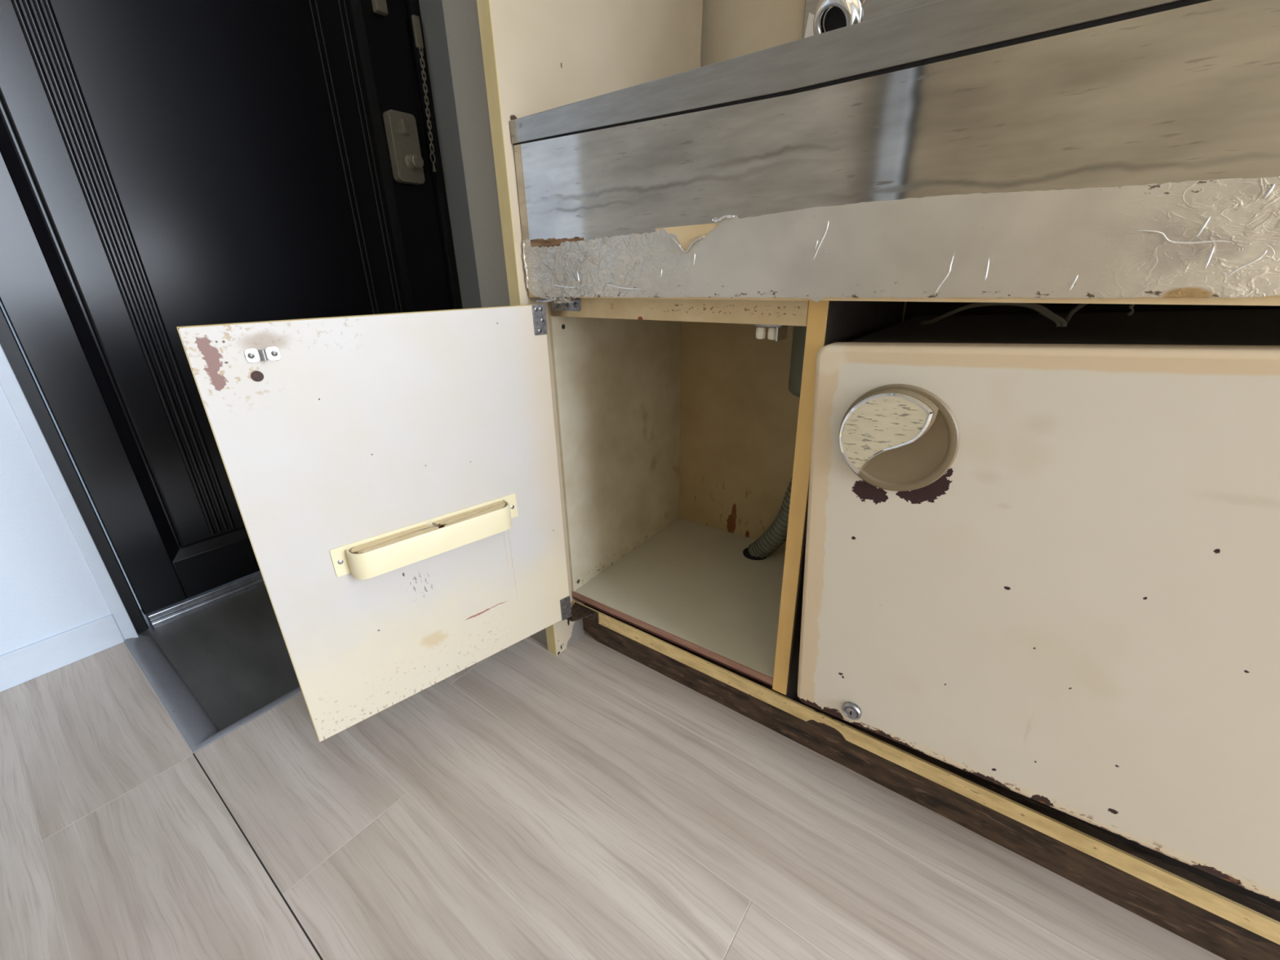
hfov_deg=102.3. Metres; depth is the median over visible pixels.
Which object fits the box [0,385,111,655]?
wall
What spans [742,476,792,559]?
hose
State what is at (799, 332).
drain pipe
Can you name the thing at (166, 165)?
door
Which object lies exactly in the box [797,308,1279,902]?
door
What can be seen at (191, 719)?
trim
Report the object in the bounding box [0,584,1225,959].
floor
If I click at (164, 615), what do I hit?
trim
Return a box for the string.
[1127,304,1134,315]
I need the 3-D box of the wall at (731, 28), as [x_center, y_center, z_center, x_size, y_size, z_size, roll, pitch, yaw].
[1.269,-0.633,0.115,2.978,2.410,0.100,14,27,34]
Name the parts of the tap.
spout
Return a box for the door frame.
[418,0,481,308]
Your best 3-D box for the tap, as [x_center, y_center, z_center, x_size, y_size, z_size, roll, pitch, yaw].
[0.327,-0.607,0.603,0.326,0.216,0.058,-16,26,-33]
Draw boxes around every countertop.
[509,0,1279,306]
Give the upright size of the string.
0.021 m
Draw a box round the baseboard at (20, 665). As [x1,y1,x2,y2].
[0,613,124,692]
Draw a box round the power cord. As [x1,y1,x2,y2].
[920,302,1087,327]
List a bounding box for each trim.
[0,344,138,639]
[124,635,219,751]
[145,570,264,628]
[192,686,302,753]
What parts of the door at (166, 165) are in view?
moulding, moulding, moulding, moulding, moulding, moulding, moulding, moulding, chain knob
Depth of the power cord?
0.50 m
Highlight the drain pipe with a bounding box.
[788,325,806,397]
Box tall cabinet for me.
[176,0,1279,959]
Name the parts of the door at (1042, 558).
grip plate, chrome trim, handle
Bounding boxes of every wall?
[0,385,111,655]
[700,0,804,66]
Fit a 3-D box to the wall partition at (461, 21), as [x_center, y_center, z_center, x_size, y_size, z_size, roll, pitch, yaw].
[-0.082,-0.849,0.690,0.076,2.380,0.451,14,27,34]
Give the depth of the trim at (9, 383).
0.87 m
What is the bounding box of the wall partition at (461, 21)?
[441,0,547,645]
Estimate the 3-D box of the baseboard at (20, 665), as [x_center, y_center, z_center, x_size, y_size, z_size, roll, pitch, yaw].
[-1.340,0.465,0.524,0.008,0.061,1.203,14,27,34]
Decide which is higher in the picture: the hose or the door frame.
the door frame
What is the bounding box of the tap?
[813,0,867,35]
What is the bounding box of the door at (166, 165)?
[0,0,462,633]
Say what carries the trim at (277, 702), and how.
attached to the door frame

